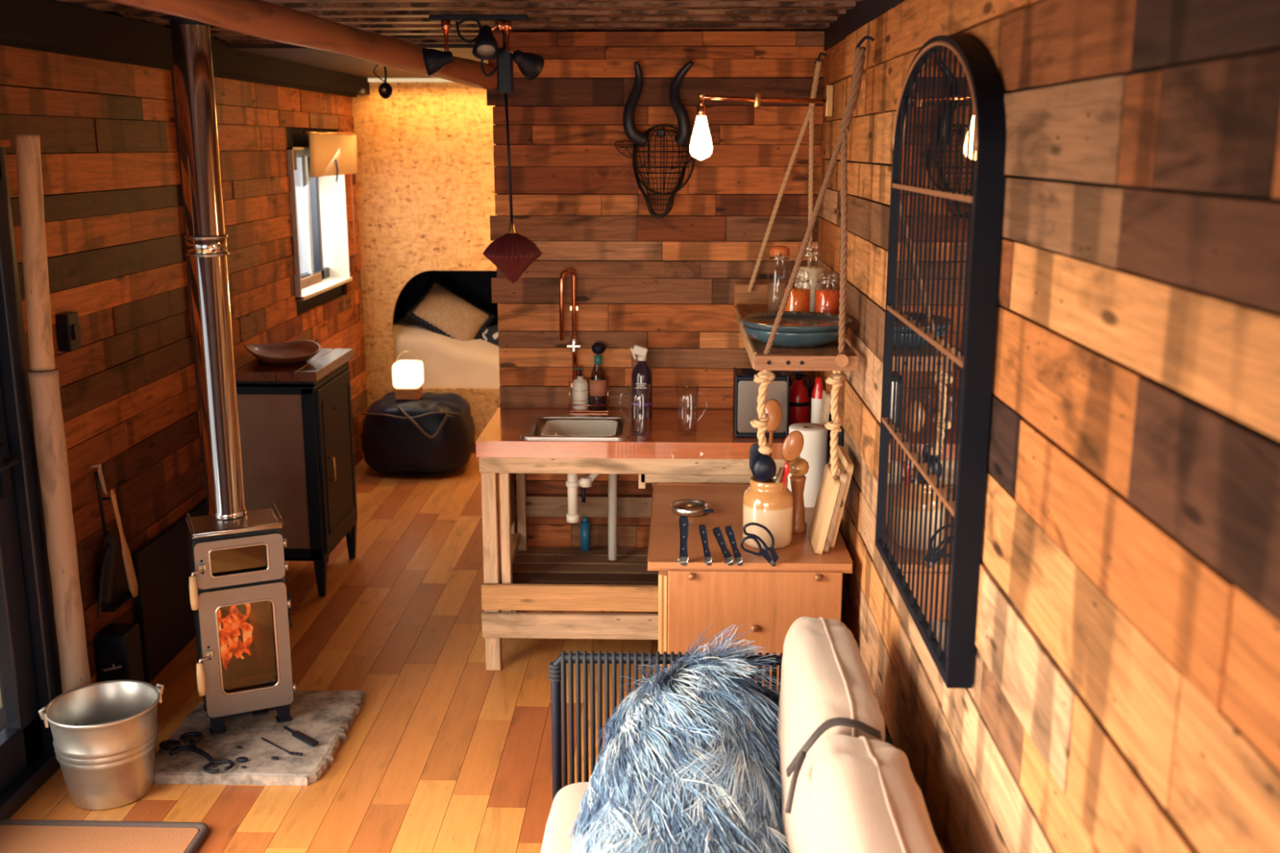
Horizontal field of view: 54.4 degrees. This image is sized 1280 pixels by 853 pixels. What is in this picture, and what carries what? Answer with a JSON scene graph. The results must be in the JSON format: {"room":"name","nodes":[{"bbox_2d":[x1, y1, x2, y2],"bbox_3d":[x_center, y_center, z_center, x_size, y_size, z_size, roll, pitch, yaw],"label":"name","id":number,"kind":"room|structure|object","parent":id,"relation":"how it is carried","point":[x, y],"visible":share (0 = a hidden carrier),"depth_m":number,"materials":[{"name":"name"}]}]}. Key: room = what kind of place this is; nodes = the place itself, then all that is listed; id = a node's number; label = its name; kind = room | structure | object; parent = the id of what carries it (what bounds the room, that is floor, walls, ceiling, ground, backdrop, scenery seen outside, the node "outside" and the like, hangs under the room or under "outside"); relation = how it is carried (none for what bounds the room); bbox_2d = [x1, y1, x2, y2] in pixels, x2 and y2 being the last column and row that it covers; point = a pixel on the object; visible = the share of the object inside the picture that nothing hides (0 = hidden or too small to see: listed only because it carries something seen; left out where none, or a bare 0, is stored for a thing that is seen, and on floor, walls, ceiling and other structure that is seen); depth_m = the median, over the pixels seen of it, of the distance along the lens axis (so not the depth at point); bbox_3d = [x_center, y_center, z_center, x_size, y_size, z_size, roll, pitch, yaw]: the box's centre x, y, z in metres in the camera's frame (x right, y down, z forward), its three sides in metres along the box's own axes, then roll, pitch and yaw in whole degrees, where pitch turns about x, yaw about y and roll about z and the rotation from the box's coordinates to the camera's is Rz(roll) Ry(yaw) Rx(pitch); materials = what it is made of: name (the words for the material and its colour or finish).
{"room":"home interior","nodes":[
{"label":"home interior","id":0,"kind":"room"},
{"bbox_2d":[0,44,368,683],"bbox_3d":[-1.863,0.025,3.587,0.060,2.248,8.678,0,13,2],"label":"wall","id":1,"kind":"structure","parent":0,"point":[129,396],"depth_m":4.60,"materials":[{"name":"brown wood"}]},
{"bbox_2d":[0,146,62,822],"bbox_3d":[-1.933,0.485,2.252,0.118,1.940,3.250,0,13,2],"label":"door","id":2,"kind":"structure","parent":1,"relation":"in","point":[30,677],"depth_m":3.77,"materials":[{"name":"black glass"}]},
{"bbox_2d":[55,311,81,351],"bbox_3d":[-1.834,-0.307,4.012,0.047,0.120,0.092,0,13,2],"label":"wall switch","id":3,"kind":"object","parent":1,"relation":"attached to","point":[68,328],"visible":1,"depth_m":3.98,"materials":[{"name":"black plastic"}]},
{"bbox_2d":[88,463,137,597],"bbox_3d":[-1.800,0.364,4.282,0.054,0.507,0.144,8,15,33],"label":"brush","id":4,"kind":"object","parent":1,"relation":"hanging from","point":[128,564],"visible":1,"depth_m":4.30,"materials":[{"name":"brown wood"}]},
{"bbox_2d":[93,471,139,617],"bbox_3d":[-1.817,0.385,4.261,0.045,0.491,0.322,0,13,2],"label":"dustpan","id":5,"kind":"object","parent":1,"relation":"hanging from","point":[114,592],"visible":1,"depth_m":4.25,"materials":[{"name":"black metal"}]},
{"bbox_2d":[0,84,349,315],"bbox_3d":[-1.932,-0.120,3.977,0.090,2.360,9.700,0,13,2],"label":"trim","id":6,"kind":"structure","parent":1,"relation":"attached to","point":[295,137],"depth_m":6.58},
{"bbox_2d":[0,0,369,97],"bbox_3d":[-1.811,-1.171,3.582,0.110,0.135,9.200,0,13,2],"label":"ceiling beam","id":7,"kind":"structure","parent":1,"relation":"attached to","point":[42,25],"depth_m":4.24,"materials":[{"name":"paint"}]},
{"bbox_2d":[170,70,208,499],"bbox_3d":[-1.817,-0.352,5.141,0.030,2.240,0.090,0,13,2],"label":"trim","id":8,"kind":"structure","parent":1,"relation":"attached to","point":[171,71],"depth_m":5.04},
{"bbox_2d":[282,146,352,300],"bbox_3d":[-1.829,-1.147,6.890,0.185,0.780,1.000,0,13,2],"label":"window","id":9,"kind":"structure","parent":1,"relation":"in","point":[324,197],"depth_m":7.25,"materials":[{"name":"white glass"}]},
{"bbox_2d":[293,149,299,169],"bbox_3d":[-1.801,-1.375,6.407,0.065,0.108,0.120,0,13,2],"label":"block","id":10,"kind":"object","parent":9,"relation":"attached to","point":[295,151],"visible":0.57,"depth_m":6.43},
{"bbox_2d":[302,130,357,266],"bbox_3d":[-1.737,-1.263,7.056,0.069,0.793,0.980,0,13,2],"label":"roller blind","id":11,"kind":"object","parent":9,"relation":"attached to","point":[331,153],"visible":1,"depth_m":6.97,"materials":[{"name":"beige fabric"}]},
{"bbox_2d":[0,457,652,732],"bbox_3d":[-0.200,1.141,3.956,4.200,0.040,10.600,0,13,2],"label":"trim","id":12,"kind":"structure","parent":1,"relation":"attached to","point":[2,717],"depth_m":4.36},
{"bbox_2d":[222,39,475,44],"bbox_3d":[-1.211,-1.605,5.149,1.280,0.040,0.040,0,13,2],"label":"trim","id":13,"kind":"structure","parent":1,"relation":"attached to","point":[412,41],"depth_m":5.14,"materials":[{"name":"paint"}]},
{"bbox_2d":[8,453,657,852],"bbox_3d":[-0.153,1.063,4.139,3.420,0.020,11.583,0,13,2],"label":"floor","id":14,"kind":"structure","parent":0,"point":[444,752],"depth_m":4.43,"materials":[{"name":"wood"}]},
{"bbox_2d":[14,133,91,693],"bbox_3d":[-1.797,0.112,3.832,0.090,1.973,0.136,0,13,2],"label":"post","id":15,"kind":"object","parent":14,"relation":"on","point":[42,375],"visible":0.9,"depth_m":3.76,"materials":[{"name":"wood"}]},
{"bbox_2d":[38,680,164,810],"bbox_3d":[-1.628,0.966,3.797,0.333,0.322,0.333,0,13,2],"label":"metal bucket","id":16,"kind":"object","parent":14,"relation":"on","point":[106,763],"visible":1,"depth_m":3.72,"materials":[{"name":"metal"}]},
{"bbox_2d":[0,819,208,852],"bbox_3d":[-1.576,1.216,3.374,0.656,0.026,0.531,0,13,2],"label":"doormat","id":17,"kind":"object","parent":14,"relation":"on","point":[16,836],"visible":1,"depth_m":3.55,"materials":[{"name":"rubber"}]},
{"bbox_2d":[94,622,144,681],"bbox_3d":[-1.794,0.852,4.303,0.105,0.320,0.124,0,13,2],"label":"storage box","id":18,"kind":"object","parent":14,"relation":"on","point":[118,646],"visible":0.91,"depth_m":4.24,"materials":[{"name":"metal"}]},
{"bbox_2d":[132,497,208,683],"bbox_3d":[-1.811,0.618,4.930,0.020,0.500,0.800,0,13,2],"label":"shield","id":19,"kind":"object","parent":14,"relation":"on","point":[166,617],"visible":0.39,"depth_m":4.73,"materials":[{"name":"black metal"}]},
{"bbox_2d":[152,690,366,786],"bbox_3d":[-1.267,1.028,4.170,0.578,0.036,0.635,0,13,2],"label":"hearth slab","id":20,"kind":"object","parent":14,"relation":"on","point":[326,717],"visible":0.78,"depth_m":4.05,"materials":[{"name":"grey stone"}]},
{"bbox_2d":[159,732,234,773],"bbox_3d":[-1.398,1.042,3.974,0.328,0.018,0.138,11,17,40],"label":"tongs","id":21,"kind":"object","parent":20,"relation":"on","point":[176,744],"visible":1,"depth_m":4.00,"materials":[{"name":"black metal"}]},
{"bbox_2d":[185,502,296,735],"bbox_3d":[-1.339,0.644,4.160,0.316,0.716,0.322,-6,14,-24],"label":"wood stove","id":22,"kind":"object","parent":20,"relation":"on","point":[239,603],"visible":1,"depth_m":4.07,"materials":[{"name":"metal"}]},
{"bbox_2d":[160,14,246,519],"bbox_3d":[-1.390,-0.521,4.009,0.170,1.672,0.170,0,13,2],"label":"flue","id":23,"kind":"object","parent":22,"relation":"on","point":[207,252],"visible":0.88,"depth_m":3.96,"materials":[{"name":"metal"}]},
{"bbox_2d":[261,737,302,755],"bbox_3d":[-1.164,1.035,4.016,0.203,0.010,0.027,9,15,34],"label":"poker","id":24,"kind":"object","parent":20,"relation":"on","point":[262,738],"visible":1,"depth_m":4.00,"materials":[{"name":"black metal"}]},
{"bbox_2d":[283,725,318,746],"bbox_3d":[-1.117,1.016,4.091,0.177,0.013,0.025,11,17,40],"label":"scraper","id":25,"kind":"object","parent":20,"relation":"on","point":[298,735],"visible":1,"depth_m":4.07,"materials":[{"name":"black metal"}]},
{"bbox_2d":[234,348,357,596],"bbox_3d":[-1.565,0.196,5.638,0.462,1.012,0.620,0,13,2],"label":"base cabinet","id":26,"kind":"object","parent":14,"relation":"on","point":[295,420],"visible":0.62,"depth_m":5.37,"materials":[{"name":"black metal"}]},
{"bbox_2d":[243,340,321,365],"bbox_3d":[-1.584,-0.326,5.510,0.312,0.069,0.437,-6,14,-26],"label":"bowl","id":27,"kind":"object","parent":26,"relation":"on","point":[291,353],"visible":1,"depth_m":5.55,"materials":[{"name":"red wood"}]},
{"bbox_2d":[360,391,475,475],"bbox_3d":[-1.351,0.039,7.577,0.666,0.471,0.592,0,13,2],"label":"pouf","id":28,"kind":"object","parent":14,"relation":"on","point":[433,433],"visible":0.95,"depth_m":7.36,"materials":[{"name":"leather"}]},
{"bbox_2d":[391,351,423,399],"bbox_3d":[-1.395,-0.315,7.487,0.165,0.283,0.165,0,13,2],"label":"lantern","id":29,"kind":"object","parent":28,"relation":"on","point":[407,375],"visible":1,"depth_m":7.42,"materials":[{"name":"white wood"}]},
{"bbox_2d":[479,457,787,670],"bbox_3d":[0.061,0.465,4.841,1.289,0.843,0.561,0,13,2],"label":"bench","id":30,"kind":"object","parent":14,"relation":"on","point":[518,576],"visible":0.52,"depth_m":4.62,"materials":[{"name":"brown wood"}]},
{"bbox_2d":[580,516,590,551],"bbox_3d":[-0.225,0.439,5.090,0.040,0.140,0.040,0,13,2],"label":"bottle","id":31,"kind":"object","parent":30,"relation":"on","point":[584,523],"visible":1,"depth_m":5.08,"materials":[{"name":"plastic"}]},
{"bbox_2d":[475,407,811,459],"bbox_3d":[0.046,0.020,4.760,1.259,0.060,0.597,0,13,2],"label":"countertop","id":32,"kind":"structure","parent":30,"relation":"on","point":[714,437],"depth_m":4.50,"materials":[{"name":"brown wood"}]},
{"bbox_2d":[520,415,632,439],"bbox_3d":[-0.233,0.067,4.714,0.402,0.141,0.380,0,13,2],"label":"sink","id":33,"kind":"object","parent":32,"relation":"in","point":[534,426],"visible":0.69,"depth_m":4.79,"materials":[{"name":"metal"}]},
{"bbox_2d":[541,419,617,435],"bbox_3d":[-0.226,0.067,4.711,0.277,0.129,0.275,0,13,2],"label":"bowl","id":34,"kind":"object","parent":33,"relation":"attached to","point":[555,427],"visible":0.3,"depth_m":4.83,"materials":[{"name":"ceramic"}]},
{"bbox_2d":[565,473,617,560],"bbox_3d":[-0.173,0.330,4.835,0.249,0.445,0.081,-11,17,-40],"label":"pipe","id":35,"kind":"object","parent":33,"relation":"attached to","point":[572,482],"visible":0.75,"depth_m":4.78,"materials":[{"name":"white plastic"}]},
{"bbox_2d":[568,380,609,412],"bbox_3d":[-0.202,-0.128,4.987,0.157,0.128,0.087,0,13,2],"label":"caddy","id":36,"kind":"object","parent":32,"relation":"on","point":[571,410],"visible":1,"depth_m":4.96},
{"bbox_2d":[572,367,588,409],"bbox_3d":[-0.239,-0.155,4.982,0.065,0.167,0.065,0,13,2],"label":"soap dispenser","id":37,"kind":"object","parent":36,"relation":"in","point":[580,385],"visible":1,"depth_m":4.96,"materials":[{"name":"ceramic"}]},
{"bbox_2d":[569,406,609,412],"bbox_3d":[-0.202,-0.069,5.000,0.155,0.007,0.085,0,13,2],"label":"tray","id":38,"kind":"object","parent":36,"relation":"on","point":[571,410],"depth_m":4.96,"materials":[{"name":"orange metal"}]},
{"bbox_2d":[589,342,607,409],"bbox_3d":[-0.167,-0.204,4.969,0.072,0.268,0.072,0,13,2],"label":"bottle","id":39,"kind":"object","parent":36,"relation":"in","point":[597,385],"visible":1,"depth_m":4.95,"materials":[{"name":"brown glass"}]},
{"bbox_2d":[619,384,651,435],"bbox_3d":[-0.011,-0.061,4.564,0.108,0.183,0.088,-11,17,-40],"label":"glass jug","id":40,"kind":"object","parent":32,"relation":"on","point":[627,384],"visible":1,"depth_m":4.57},
{"bbox_2d":[630,344,653,419],"bbox_3d":[0.006,-0.177,4.842,0.086,0.288,0.084,0,13,2],"label":"spray bottle","id":41,"kind":"object","parent":32,"relation":"on","point":[642,373],"visible":1,"depth_m":4.81,"materials":[{"name":"plastic"}]},
{"bbox_2d":[675,384,707,435],"bbox_3d":[0.180,-0.060,4.559,0.108,0.183,0.088,12,18,44],"label":"glass jug","id":42,"kind":"object","parent":32,"relation":"on","point":[675,384],"visible":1,"depth_m":4.57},
{"bbox_2d":[732,367,789,437],"bbox_3d":[0.444,-0.092,4.587,0.195,0.234,0.175,0,13,2],"label":"toaster","id":43,"kind":"object","parent":32,"relation":"on","point":[745,390],"visible":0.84,"depth_m":4.51,"materials":[{"name":"metal"}]},
{"bbox_2d":[788,370,811,427],"bbox_3d":[0.597,-0.108,4.697,0.093,0.218,0.091,0,13,2],"label":"fire extinguisher","id":44,"kind":"object","parent":32,"relation":"on","point":[800,394],"visible":0.76,"depth_m":4.67,"materials":[{"name":"red metal"}]},
{"bbox_2d":[810,377,823,423],"bbox_3d":[0.655,-0.078,4.579,0.050,0.211,0.050,0,13,2],"label":"sauce bottle","id":45,"kind":"object","parent":32,"relation":"on","point":[817,393],"visible":0.52,"depth_m":4.55,"materials":[{"name":"white plastic"}]},
{"bbox_2d":[811,377,823,399],"bbox_3d":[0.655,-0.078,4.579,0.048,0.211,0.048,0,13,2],"label":"cap","id":46,"kind":"object","parent":45,"relation":"on","point":[817,393],"depth_m":4.55,"materials":[{"name":"red plastic"}]},
{"bbox_2d":[548,650,893,801],"bbox_3d":[0.143,1.121,2.295,0.812,0.681,2.017,0,13,2],"label":"sofa","id":47,"kind":"object","parent":14,"relation":"on","point":[557,673],"visible":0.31,"depth_m":3.20,"materials":[{"name":"black metal"}]},
{"bbox_2d":[540,782,589,852],"bbox_3d":[0.111,1.036,2.652,0.691,0.161,0.952,0,13,2],"label":"seat cushion","id":48,"kind":"object","parent":47,"relation":"on","point":[566,806],"visible":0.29,"depth_m":2.90,"materials":[{"name":"beige fabric"}]},
{"bbox_2d":[775,616,884,852],"bbox_3d":[0.417,0.724,2.835,0.204,0.443,0.678,0,13,2],"label":"cushion","id":49,"kind":"object","parent":48,"relation":"on","point":[824,674],"visible":0.66,"depth_m":2.70,"materials":[{"name":"beige fabric"}]},
{"bbox_2d":[802,734,942,852],"bbox_3d":[0.404,0.867,2.173,0.225,0.458,0.726,0,13,2],"label":"cushion","id":50,"kind":"object","parent":48,"relation":"on","point":[865,797],"visible":1,"depth_m":2.19,"materials":[{"name":"beige fabric"}]},
{"bbox_2d":[785,717,881,813],"bbox_3d":[0.381,0.663,2.448,0.198,0.153,0.133,0,13,2],"label":"strap","id":51,"kind":"object","parent":50,"relation":"attached to","point":[796,764],"visible":1,"depth_m":2.46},
{"bbox_2d":[568,622,789,852],"bbox_3d":[0.094,0.877,2.615,0.657,0.570,1.380,0,13,2],"label":"sheepskin throw","id":52,"kind":"object","parent":47,"relation":"on","point":[689,762],"visible":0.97,"depth_m":2.79,"materials":[{"name":"fur"}]},
{"bbox_2d":[647,484,853,709],"bbox_3d":[0.335,0.669,4.141,0.604,0.748,0.878,0,13,2],"label":"base cabinet","id":53,"kind":"object","parent":14,"relation":"on","point":[765,597],"visible":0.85,"depth_m":3.69,"materials":[{"name":"brown wood"}]},
{"bbox_2d":[678,515,688,565],"bbox_3d":[0.127,0.335,3.635,0.031,0.155,0.024,0,13,2],"label":"kitchen knife","id":54,"kind":"object","parent":53,"relation":"on","point":[683,520],"visible":1,"depth_m":3.63,"materials":[{"name":"black plastic"}]},
{"bbox_2d":[670,499,713,516],"bbox_3d":[0.166,0.272,4.149,0.130,0.026,0.130,-3,13,-14],"label":"tin","id":55,"kind":"object","parent":53,"relation":"on","point":[690,508],"visible":0.98,"depth_m":4.16,"materials":[{"name":"silver metal"}]},
{"bbox_2d":[698,524,711,565],"bbox_3d":[0.192,0.348,3.636,0.040,0.129,0.024,0,13,2],"label":"kitchen knife","id":56,"kind":"object","parent":53,"relation":"on","point":[702,528],"visible":1,"depth_m":3.63,"materials":[{"name":"black plastic"}]},
{"bbox_2d":[712,526,733,565],"bbox_3d":[0.244,0.352,3.635,0.064,0.122,0.025,0,13,2],"label":"kitchen knife","id":57,"kind":"object","parent":53,"relation":"on","point":[717,532],"visible":1,"depth_m":3.63,"materials":[{"name":"black plastic"}]},
{"bbox_2d":[724,524,742,565],"bbox_3d":[0.275,0.350,3.634,0.054,0.126,0.025,0,13,2],"label":"kitchen knife","id":58,"kind":"object","parent":53,"relation":"on","point":[729,530],"visible":1,"depth_m":3.63,"materials":[{"name":"black plastic"}]},
{"bbox_2d":[740,522,778,566],"bbox_3d":[0.349,0.344,3.627,0.113,0.133,0.011,0,13,2],"label":"scissors","id":59,"kind":"object","parent":53,"relation":"on","point":[763,552],"visible":1,"depth_m":3.63,"materials":[{"name":"black plastic"}]},
{"bbox_2d":[742,474,793,549],"bbox_3d":[0.392,0.258,3.816,0.154,0.205,0.154,0,13,2],"label":"stoneware crock","id":60,"kind":"object","parent":53,"relation":"on","point":[765,504],"visible":0.86,"depth_m":3.76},
{"bbox_2d":[749,443,767,482],"bbox_3d":[0.361,0.179,3.815,0.055,0.260,0.011,0,13,2],"label":"spatula","id":61,"kind":"object","parent":60,"relation":"in","point":[754,453],"visible":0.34,"depth_m":3.79,"materials":[{"name":"black plastic"}]},
{"bbox_2d":[751,454,776,482],"bbox_3d":[0.373,0.202,3.763,0.074,0.238,0.051,-2,13,-9],"label":"ladle","id":62,"kind":"object","parent":60,"relation":"in","point":[763,467],"visible":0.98,"depth_m":3.73,"materials":[{"name":"black plastic"}]},
{"bbox_2d":[764,399,782,483],"bbox_3d":[0.397,0.107,3.844,0.049,0.387,0.069,10,16,38],"label":"wooden spoon","id":63,"kind":"object","parent":60,"relation":"in","point":[773,408],"visible":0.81,"depth_m":3.82,"materials":[{"name":"brown wood"}]},
{"bbox_2d":[775,466,783,483],"bbox_3d":[0.399,0.219,3.769,0.071,0.203,0.012,6,14,26],"label":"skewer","id":64,"kind":"object","parent":60,"relation":"in","point":[780,471],"visible":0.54,"depth_m":3.74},
{"bbox_2d":[782,462,789,490],"bbox_3d":[0.425,0.211,3.774,0.059,0.216,0.014,10,16,37],"label":"red peeler","id":65,"kind":"object","parent":60,"relation":"in","point":[786,473],"visible":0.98,"depth_m":3.74,"materials":[{"name":"plastic"}]},
{"bbox_2d":[779,430,804,482],"bbox_3d":[0.436,0.162,3.778,0.114,0.311,0.024,4,13,16],"label":"wooden spoon","id":66,"kind":"object","parent":60,"relation":"in","point":[793,445],"visible":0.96,"depth_m":3.74,"materials":[{"name":"brown wood"}]},
{"bbox_2d":[789,455,808,533],"bbox_3d":[0.498,0.210,3.931,0.068,0.247,0.068,0,13,2],"label":"pepper mill","id":67,"kind":"object","parent":53,"relation":"on","point":[798,468],"visible":0.84,"depth_m":3.91,"materials":[{"name":"brown wood"}]},
{"bbox_2d":[787,422,827,507],"bbox_3d":[0.570,0.131,4.239,0.130,0.266,0.130,0,13,2],"label":"paper towel roll","id":68,"kind":"object","parent":53,"relation":"on","point":[814,451],"visible":0.64,"depth_m":4.18,"materials":[{"name":"paper"}]},
{"bbox_2d":[808,463,839,554],"bbox_3d":[0.560,0.250,3.794,0.067,0.234,0.220,0,13,2],"label":"chopping board","id":69,"kind":"object","parent":53,"relation":"on","point":[828,488],"visible":0.92,"depth_m":3.74,"materials":[{"name":"brown wood"}]},
{"bbox_2d":[819,390,831,425],"bbox_3d":[0.637,0.055,4.353,0.038,0.360,0.100,0,13,2],"label":"chopping board","id":70,"kind":"object","parent":53,"relation":"on","point":[826,397],"visible":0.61,"depth_m":4.29,"materials":[{"name":"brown wood"}]},
{"bbox_2d":[822,455,847,552],"bbox_3d":[0.583,0.234,3.831,0.069,0.248,0.260,0,13,2],"label":"chopping board","id":71,"kind":"object","parent":53,"relation":"on","point":[842,475],"visible":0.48,"depth_m":3.71,"materials":[{"name":"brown wood"}]},
{"bbox_2d":[829,445,853,548],"bbox_3d":[0.607,0.215,3.867,0.071,0.268,0.260,0,13,2],"label":"chopping board","id":72,"kind":"object","parent":53,"relation":"on","point":[843,456],"visible":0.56,"depth_m":3.75,"materials":[{"name":"brown wood"}]},
{"bbox_2d":[350,81,500,444],"bbox_3d":[-0.458,-0.981,7.786,2.650,2.360,0.030,0,13,2],"label":"wall","id":73,"kind":"structure","parent":0,"point":[425,193],"depth_m":7.70,"materials":[{"name":"wood"}]},
{"bbox_2d":[230,43,493,78],"bbox_3d":[-0.354,-1.959,6.783,3.100,0.040,3.330,0,13,2],"label":"trim","id":74,"kind":"structure","parent":73,"relation":"attached to","point":[330,60],"depth_m":5.80,"materials":[{"name":"paint"}]},
{"bbox_2d":[373,63,392,98],"bbox_3d":[-1.193,-1.643,5.813,0.073,0.218,0.078,-11,17,-40],"label":"spotlight","id":75,"kind":"object","parent":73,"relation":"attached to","point":[385,90],"visible":0.97,"depth_m":5.81,"materials":[{"name":"black plastic"}]},
{"bbox_2d":[368,78,451,81],"bbox_3d":[-1.083,-2.094,7.516,1.150,0.022,0.030,0,13,2],"label":"led strip","id":76,"kind":"object","parent":73,"relation":"attached to","point":[369,79],"visible":0.36,"depth_m":7.51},
{"bbox_2d":[392,270,497,326],"bbox_3d":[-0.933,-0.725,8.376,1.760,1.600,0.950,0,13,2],"label":"trim","id":77,"kind":"structure","parent":73,"relation":"attached to","point":[474,286],"depth_m":8.77,"materials":[{"name":"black paint"}]},
{"bbox_2d":[392,315,500,388],"bbox_3d":[-0.909,-0.431,8.413,1.441,0.612,0.896,0,13,2],"label":"bed","id":78,"kind":"object","parent":77,"relation":"in","point":[447,362],"visible":0.2,"depth_m":8.01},
{"bbox_2d":[404,276,495,341],"bbox_3d":[-1.246,-0.729,8.177,0.558,0.488,0.312,0,13,2],"label":"cushion","id":79,"kind":"object","parent":78,"relation":"on","point":[438,308],"visible":0.97,"depth_m":8.12,"materials":[{"name":"fabric"}]},
{"bbox_2d":[480,324,498,346],"bbox_3d":[-0.904,-0.539,8.191,0.361,0.342,0.172,0,13,2],"label":"cushion","id":80,"kind":"object","parent":78,"relation":"on","point":[490,334],"visible":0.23,"depth_m":8.16,"materials":[{"name":"fabric"}]},
{"bbox_2d":[50,0,862,39],"bbox_3d":[-0.490,-0.945,2.016,3.100,0.105,6.420,0,13,2],"label":"ceiling","id":81,"kind":"structure","parent":0,"point":[397,19],"depth_m":4.16,"materials":[{"name":"paint"}]},
{"bbox_2d":[107,0,497,89],"bbox_3d":[-0.877,-1.125,3.624,0.163,0.185,2.362,3,13,13],"label":"ceiling beam","id":82,"kind":"structure","parent":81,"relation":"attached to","point":[260,19],"depth_m":3.46,"materials":[{"name":"wood"}]},
{"bbox_2d":[422,14,544,79],"bbox_3d":[-0.479,-1.151,3.777,0.373,0.192,0.143,0,13,2],"label":"ceiling spotlight","id":83,"kind":"object","parent":81,"relation":"attached to","point":[486,46],"visible":1,"depth_m":3.77,"materials":[{"name":"black metal"}]},
{"bbox_2d":[480,31,514,93],"bbox_3d":[-0.443,-1.149,3.853,0.098,0.228,0.044,0,13,2],"label":"junction box","id":84,"kind":"object","parent":81,"relation":"hanging from","point":[504,68],"visible":0.7,"depth_m":3.85,"materials":[{"name":"black plastic"}]},
{"bbox_2d":[483,93,542,283],"bbox_3d":[-0.408,-0.752,3.944,0.188,0.593,0.188,0,13,2],"label":"pendant lantern","id":85,"kind":"object","parent":84,"relation":"hanging from","point":[512,252],"visible":1,"depth_m":3.93,"materials":[{"name":"red metal"}]},
{"bbox_2d":[486,31,829,613],"bbox_3d":[0.123,-0.350,4.983,1.427,2.356,0.022,0,13,2],"label":"wall","id":86,"kind":"structure","parent":0,"point":[668,300],"depth_m":4.87,"materials":[{"name":"brown wood"}]},
{"bbox_2d":[559,268,580,387],"bbox_3d":[-0.275,-0.345,4.953,0.082,0.570,0.105,0,13,2],"label":"tap","id":87,"kind":"object","parent":86,"relation":"attached to","point":[574,345],"visible":0.95,"depth_m":4.91,"materials":[{"name":"metal"}]},
{"bbox_2d":[614,60,695,217],"bbox_3d":[0.073,-1.090,4.725,0.344,0.580,0.140,0,13,2],"label":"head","id":88,"kind":"object","parent":86,"relation":"attached to","point":[639,138],"visible":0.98,"depth_m":4.71},
{"bbox_2d":[493,31,824,484],"bbox_3d":[0.139,-0.362,5.048,1.400,2.360,0.100,0,13,2],"label":"trim","id":89,"kind":"structure","parent":86,"relation":"attached to","point":[702,32],"depth_m":4.84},
{"bbox_2d":[813,0,1279,852],"bbox_3d":[0.622,0.335,2.099,0.022,2.276,5.876,0,13,2],"label":"wall","id":90,"kind":"structure","parent":0,"point":[1124,696],"depth_m":1.63,"materials":[{"name":"brown wood"}]},
{"bbox_2d":[689,84,833,159],"bbox_3d":[0.462,-1.031,4.192,0.146,0.257,0.761,12,18,43],"label":"wall lamp","id":91,"kind":"object","parent":90,"relation":"attached to","point":[700,145],"visible":1,"depth_m":3.98,"materials":[{"name":"glass"}]},
{"bbox_2d":[733,35,875,507],"bbox_3d":[0.507,-0.563,4.139,0.334,1.391,1.250,0,13,2],"label":"shelf","id":92,"kind":"object","parent":90,"relation":"attached to","point":[837,356],"visible":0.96,"depth_m":3.62,"materials":[{"name":"brown wood"}]},
{"bbox_2d":[766,245,791,311],"bbox_3d":[0.500,-0.528,4.480,0.084,0.242,0.088,0,13,2],"label":"storage jar","id":93,"kind":"object","parent":92,"relation":"on","point":[775,295],"visible":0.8,"depth_m":4.46,"materials":[{"name":"clear glass"}]},
{"bbox_2d":[742,324,848,348],"bbox_3d":[0.476,-0.284,3.820,0.320,0.057,0.320,0,13,2],"label":"dinner plate","id":94,"kind":"object","parent":92,"relation":"on","point":[782,340],"visible":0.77,"depth_m":3.69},
{"bbox_2d":[738,311,852,332],"bbox_3d":[0.476,-0.313,3.813,0.344,0.036,0.344,0,13,2],"label":"dinner plate","id":95,"kind":"object","parent":94,"relation":"on","point":[791,321],"visible":0.79,"depth_m":3.88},
{"bbox_2d":[782,269,811,311],"bbox_3d":[0.520,-0.422,4.123,0.092,0.192,0.096,0,13,2],"label":"storage jar","id":96,"kind":"object","parent":92,"relation":"on","point":[799,298],"visible":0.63,"depth_m":4.09,"materials":[{"name":"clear glass"}]},
{"bbox_2d":[795,240,827,311],"bbox_3d":[0.602,-0.518,4.376,0.110,0.270,0.115,0,13,2],"label":"storage jar","id":97,"kind":"object","parent":92,"relation":"on","point":[814,271],"visible":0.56,"depth_m":4.34,"materials":[{"name":"clear glass"}]},
{"bbox_2d":[813,270,839,314],"bbox_3d":[0.619,-0.414,4.091,0.092,0.192,0.096,0,13,2],"label":"storage jar","id":98,"kind":"object","parent":92,"relation":"on","point":[827,300],"visible":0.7,"depth_m":4.06,"materials":[{"name":"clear glass"}]},
{"bbox_2d":[826,411,843,464],"bbox_3d":[0.665,0.116,4.274,0.016,0.280,0.300,0,13,2],"label":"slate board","id":99,"kind":"object","parent":90,"relation":"attached to","point":[840,433],"visible":0.13,"depth_m":4.32,"materials":[{"name":"black stone"}]},
{"bbox_2d":[822,0,904,50],"bbox_3d":[0.710,-0.822,1.845,0.190,0.090,6.000,0,13,2],"label":"trim","id":100,"kind":"structure","parent":90,"relation":"attached to","point":[864,11],"depth_m":3.90,"materials":[{"name":"wood"}]},
{"bbox_2d":[875,35,1006,688],"bbox_3d":[0.605,-0.190,2.599,0.051,1.195,0.855,0,13,2],"label":"arched mirror","id":101,"kind":"object","parent":90,"relation":"attached to","point":[949,136],"visible":1,"depth_m":2.40,"materials":[{"name":"black metal"}]},
{"bbox_2d":[828,49,1279,313],"bbox_3d":[0.685,0.343,2.109,0.080,2.280,5.900,0,13,2],"label":"trim","id":102,"kind":"structure","parent":90,"relation":"attached to","point":[1255,197],"depth_m":1.60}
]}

